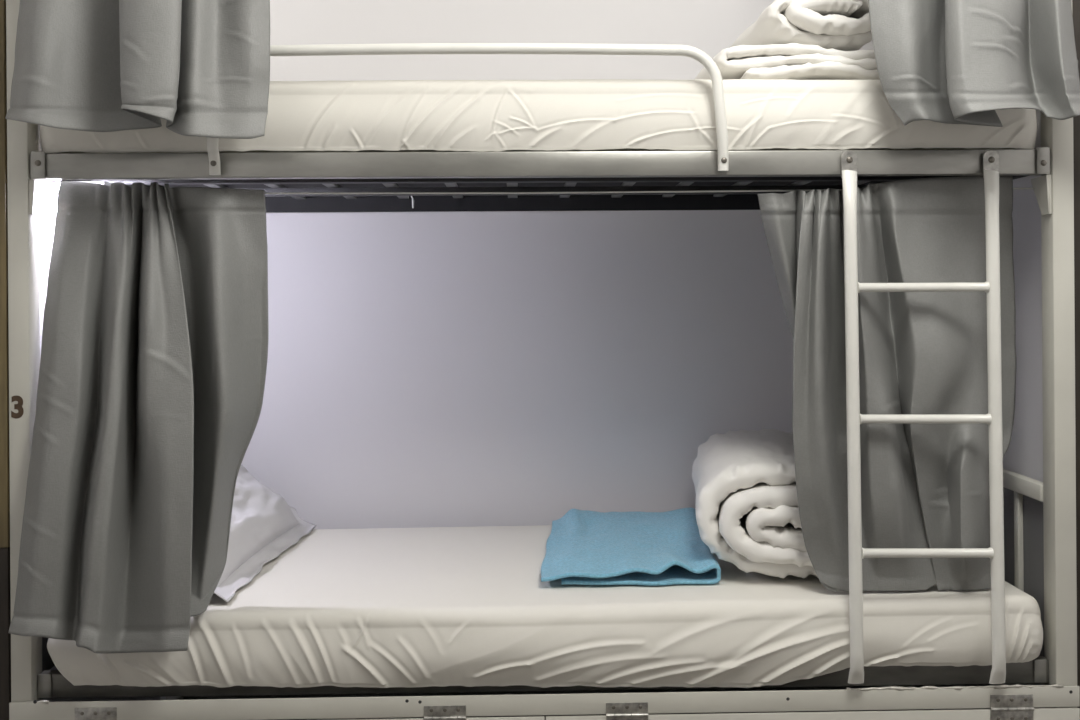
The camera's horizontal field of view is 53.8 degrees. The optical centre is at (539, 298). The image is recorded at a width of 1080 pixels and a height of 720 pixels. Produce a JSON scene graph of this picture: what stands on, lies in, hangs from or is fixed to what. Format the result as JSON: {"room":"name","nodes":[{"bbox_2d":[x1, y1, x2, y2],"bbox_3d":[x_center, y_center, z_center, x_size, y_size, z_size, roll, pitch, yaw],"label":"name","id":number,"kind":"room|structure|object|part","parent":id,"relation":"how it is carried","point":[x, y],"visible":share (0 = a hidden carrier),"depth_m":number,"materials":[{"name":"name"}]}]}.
{"room":"dormitory","nodes":[
{"label":"dormitory","id":0,"kind":"room"},
{"bbox_2d":[38,125,160,701],"bbox_3d":[-1.173,-0.216,0.787,0.339,2.650,4.265,0,0,-1],"label":"wall","id":1,"kind":"structure","parent":0,"point":[46,223],"depth_m":2.23,"materials":[{"name":"white paint"}]},
{"bbox_2d":[0,0,9,547],"bbox_3d":[-1.106,-0.530,2.094,0.136,2.023,0.071,0,0,-1],"label":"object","id":2,"kind":"structure","parent":1,"relation":"attached to","point":[4,327],"depth_m":2.06,"materials":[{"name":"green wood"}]},
{"bbox_2d":[0,547,10,719],"bbox_3d":[-1.096,0.795,2.094,0.136,0.626,0.071,0,0,-1],"label":"trim","id":3,"kind":"structure","parent":1,"relation":"attached to","point":[5,600],"depth_m":2.06,"materials":[{"name":"brown wood"}]},
{"bbox_2d":[161,0,914,699],"bbox_3d":[0.223,-0.227,3.001,3.227,2.650,0.100,0,0,-1],"label":"wall","id":4,"kind":"structure","parent":0,"point":[457,368],"depth_m":2.94,"materials":[{"name":"white paint"}]},
{"bbox_2d":[274,709,933,719],"bbox_3d":[0.280,1.148,0.819,3.227,0.100,4.465,0,0,-1],"label":"floor","id":5,"kind":"structure","parent":0,"point":[905,709],"depth_m":2.81,"materials":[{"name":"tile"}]},
{"bbox_2d":[6,0,1079,719],"bbox_3d":[0.005,-0.050,2.486,2.087,2.300,0.880,0,0,-1],"label":"bunk bed","id":6,"kind":"object","parent":5,"relation":"on","point":[1040,517],"visible":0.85,"depth_m":2.09,"materials":[{"name":"beige paint"}]},
{"bbox_3d":[-1.010,-0.043,2.083,0.041,2.300,0.050,0,0,-1],"label":"post","id":7,"kind":"part","parent":6,"relation":"part of","materials":[{"name":"white metal"}]},
{"bbox_3d":[-0.971,-0.259,2.061,0.027,0.053,0.004,0,0,-1],"label":"plate","id":8,"kind":"part","parent":6,"relation":"part of","materials":[{"name":"grey metal"}]},
{"bbox_3d":[-0.969,0.757,2.083,0.026,0.046,0.004,0,0,-1],"label":"plate","id":9,"kind":"part","parent":6,"relation":"part of","materials":[{"name":"grey metal"}]},
{"bbox_3d":[-1.010,0.591,2.486,0.003,0.330,0.751,0,0,-1],"label":"panel","id":10,"kind":"part","parent":6,"relation":"part of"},
{"bbox_2d":[39,181,110,215],"bbox_3d":[-0.955,-0.194,2.204,0.149,0.088,0.108,0,0,-1],"label":"reading lamp","id":11,"kind":"object","parent":6,"relation":"attached to","point":[48,207],"visible":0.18,"depth_m":2.18,"materials":[{"name":"white plastic"}]},
{"bbox_3d":[-0.954,-0.194,2.204,0.147,0.088,0.108,0,0,-1],"label":"lamp shade","id":12,"kind":"part","parent":11,"relation":"part of","materials":[{"name":"white plastic"}]},
{"bbox_3d":[-0.983,-0.261,2.477,0.030,0.043,0.763,0,0,-1],"label":"rail","id":13,"kind":"part","parent":6,"relation":"part of","materials":[{"name":"metal"}]},
{"bbox_2d":[5,0,269,138],"bbox_3d":[-0.745,-0.698,1.938,0.480,0.812,0.163,0,0,-1],"label":"curtain","id":14,"kind":"object","parent":6,"relation":"hanging from","point":[201,67],"visible":1,"depth_m":1.95,"materials":[{"name":"grey fabric"}]},
{"bbox_2d":[8,181,268,653],"bbox_3d":[-0.771,0.216,2.041,0.457,0.902,0.187,0,0,-1],"label":"curtain","id":15,"kind":"object","parent":6,"relation":"hanging from","point":[153,360],"visible":1,"depth_m":2.04,"materials":[{"name":"grey fabric"}]},
{"bbox_3d":[-0.996,-0.043,2.884,0.040,2.300,0.040,0,0,-1],"label":"post","id":16,"kind":"part","parent":6,"relation":"part of","materials":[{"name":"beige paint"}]},
{"bbox_3d":[-0.506,0.936,2.065,1.032,0.236,0.004,0,0,-1],"label":"locker door","id":17,"kind":"part","parent":6,"relation":"part of","materials":[{"name":"beige paint"}]},
{"bbox_3d":[-0.136,-0.368,2.061,1.006,0.250,0.035,0,0,-1],"label":"guard rail","id":18,"kind":"part","parent":6,"relation":"part of","materials":[{"name":"white metal"}]},
{"bbox_3d":[-0.007,-0.261,2.883,1.980,0.046,0.004,0,0,-1],"label":"rail","id":19,"kind":"part","parent":6,"relation":"part of","materials":[{"name":"black metal"}]},
{"bbox_3d":[0.010,-0.265,2.100,2.000,0.049,0.030,0,0,-1],"label":"rail","id":20,"kind":"part","parent":6,"relation":"part of","materials":[{"name":"grey metal"}]},
{"bbox_2d":[40,79,1036,153],"bbox_3d":[-0.002,-0.365,2.475,1.984,0.149,0.797,0,0,-1],"label":"mattress","id":21,"kind":"object","parent":6,"relation":"on","point":[571,114],"visible":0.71,"depth_m":2.09,"materials":[{"name":"beige fabric"}]},
{"bbox_2d":[695,43,879,79],"bbox_3d":[0.597,-0.491,2.440,0.482,0.088,0.525,0,0,-1],"label":"duvet","id":22,"kind":"object","parent":21,"relation":"on","point":[794,61],"visible":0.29,"depth_m":2.20,"materials":[{"name":"white fabric"}]},
{"bbox_2d":[730,0,871,50],"bbox_3d":[0.597,-0.595,2.477,0.273,0.126,0.572,0,0,-1],"label":"duvet","id":23,"kind":"object","parent":22,"relation":"on","point":[843,25],"visible":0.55,"depth_m":2.23,"materials":[{"name":"white fabric"}]},
{"bbox_3d":[0.020,0.791,2.077,2.087,0.041,0.004,0,0,-1],"label":"locker panel","id":24,"kind":"part","parent":6,"relation":"part of","materials":[{"name":"beige paint"}]},
{"bbox_2d":[47,525,1042,687],"bbox_3d":[0.012,0.682,2.467,1.975,0.172,0.814,0,0,-1],"label":"mattress","id":25,"kind":"object","parent":6,"relation":"on","point":[424,606],"visible":0.7,"depth_m":2.09,"materials":[{"name":"beige fabric"}]},
{"bbox_2d":[214,465,316,601],"bbox_3d":[-0.777,0.486,2.494,0.335,0.249,0.712,0,0,3],"label":"pillow","id":26,"kind":"object","parent":25,"relation":"on","point":[263,526],"visible":0.34,"depth_m":2.49,"materials":[{"name":"grey fabric"}]},
{"bbox_2d":[541,507,720,585],"bbox_3d":[0.210,0.572,2.518,0.429,0.048,0.616,0,0,-1],"label":"folded towel","id":27,"kind":"object","parent":25,"relation":"on","point":[584,547],"visible":0.95,"depth_m":2.41,"materials":[{"name":"blue fabric"}]},
{"bbox_2d":[692,429,817,578],"bbox_3d":[0.543,0.466,2.504,0.360,0.246,0.668,0,0,7],"label":"duvet","id":28,"kind":"object","parent":25,"relation":"on","point":[747,509],"visible":0.7,"depth_m":2.23,"materials":[{"name":"white fabric"}]},
{"bbox_3d":[0.017,0.752,2.120,2.000,0.047,0.026,0,0,-1],"label":"rail","id":29,"kind":"part","parent":6,"relation":"part of","materials":[{"name":"grey metal"}]},
{"bbox_3d":[0.538,0.928,2.088,1.053,0.236,0.004,0,0,-1],"label":"locker door","id":30,"kind":"part","parent":6,"relation":"part of","materials":[{"name":"beige paint"}]},
{"bbox_2d":[758,176,1016,591],"bbox_3d":[0.708,0.171,2.138,0.539,0.837,0.118,0,0,-1],"label":"curtain","id":31,"kind":"object","parent":6,"relation":"hanging from","point":[923,485],"visible":0.88,"depth_m":2.13,"materials":[{"name":"grey fabric"}]},
{"bbox_3d":[0.985,-0.057,2.927,0.040,2.300,0.040,0,0,-1],"label":"post","id":32,"kind":"part","parent":6,"relation":"part of","materials":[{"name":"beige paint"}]},
{"bbox_2d":[841,150,1005,683],"bbox_3d":[0.749,0.228,2.074,0.319,1.043,0.046,0,0,-1],"label":"ladder","id":33,"kind":"object","parent":6,"relation":"attached to","point":[995,552],"visible":1,"depth_m":2.06,"materials":[{"name":"white metal"}]},
{"bbox_3d":[0.607,-0.265,2.092,0.032,0.055,0.004,0,0,-1],"label":"hanger plate","id":34,"kind":"part","parent":33,"relation":"part of","materials":[{"name":"metal"}]},
{"bbox_3d":[0.889,-0.266,2.098,0.032,0.055,0.004,0,0,-1],"label":"hanger plate","id":35,"kind":"part","parent":33,"relation":"part of","materials":[{"name":"metal"}]},
{"bbox_2d":[868,0,1079,126],"bbox_3d":[0.819,-0.726,1.976,0.428,0.799,0.164,0,0,-1],"label":"curtain","id":36,"kind":"object","parent":6,"relation":"hanging from","point":[941,61],"visible":1,"depth_m":1.98,"materials":[{"name":"grey fabric"}]},
{"bbox_3d":[0.987,-0.275,2.520,0.030,0.043,0.763,0,0,-1],"label":"rail","id":37,"kind":"part","parent":6,"relation":"part of","materials":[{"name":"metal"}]},
{"bbox_3d":[1.015,0.393,2.530,0.024,0.034,0.753,0,0,-1],"label":"rail","id":38,"kind":"part","parent":6,"relation":"part of","materials":[{"name":"white metal"}]},
{"bbox_3d":[1.025,0.576,2.530,0.003,0.330,0.751,0,0,-1],"label":"panel","id":39,"kind":"part","parent":6,"relation":"part of","materials":[{"name":"grey metal"}]},
{"bbox_3d":[0.998,0.742,2.126,0.024,0.046,0.004,0,0,-1],"label":"plate","id":40,"kind":"part","parent":6,"relation":"part of","materials":[{"name":"grey metal"}]},
{"bbox_3d":[0.994,-0.273,2.103,0.026,0.053,0.004,0,0,-1],"label":"plate","id":41,"kind":"part","parent":6,"relation":"part of","materials":[{"name":"grey metal"}]},
{"bbox_3d":[1.035,-0.058,2.128,0.044,2.300,0.050,0,0,-1],"label":"post","id":42,"kind":"part","parent":6,"relation":"part of","materials":[{"name":"white metal"}]},
{"bbox_2d":[915,110,1044,709],"bbox_3d":[1.482,-0.236,0.845,0.802,2.650,4.265,0,0,-1],"label":"wall","id":43,"kind":"structure","parent":0,"point":[1023,456],"depth_m":2.30,"materials":[{"name":"white paint"}]},
{"bbox_2d":[1072,0,1079,707],"bbox_3d":[1.127,-0.233,2.148,0.136,2.650,0.061,0,0,-1],"label":"trim","id":44,"kind":"structure","parent":43,"relation":"attached to","point":[1075,3],"depth_m":2.12,"materials":[{"name":"brown wood"}]}
]}

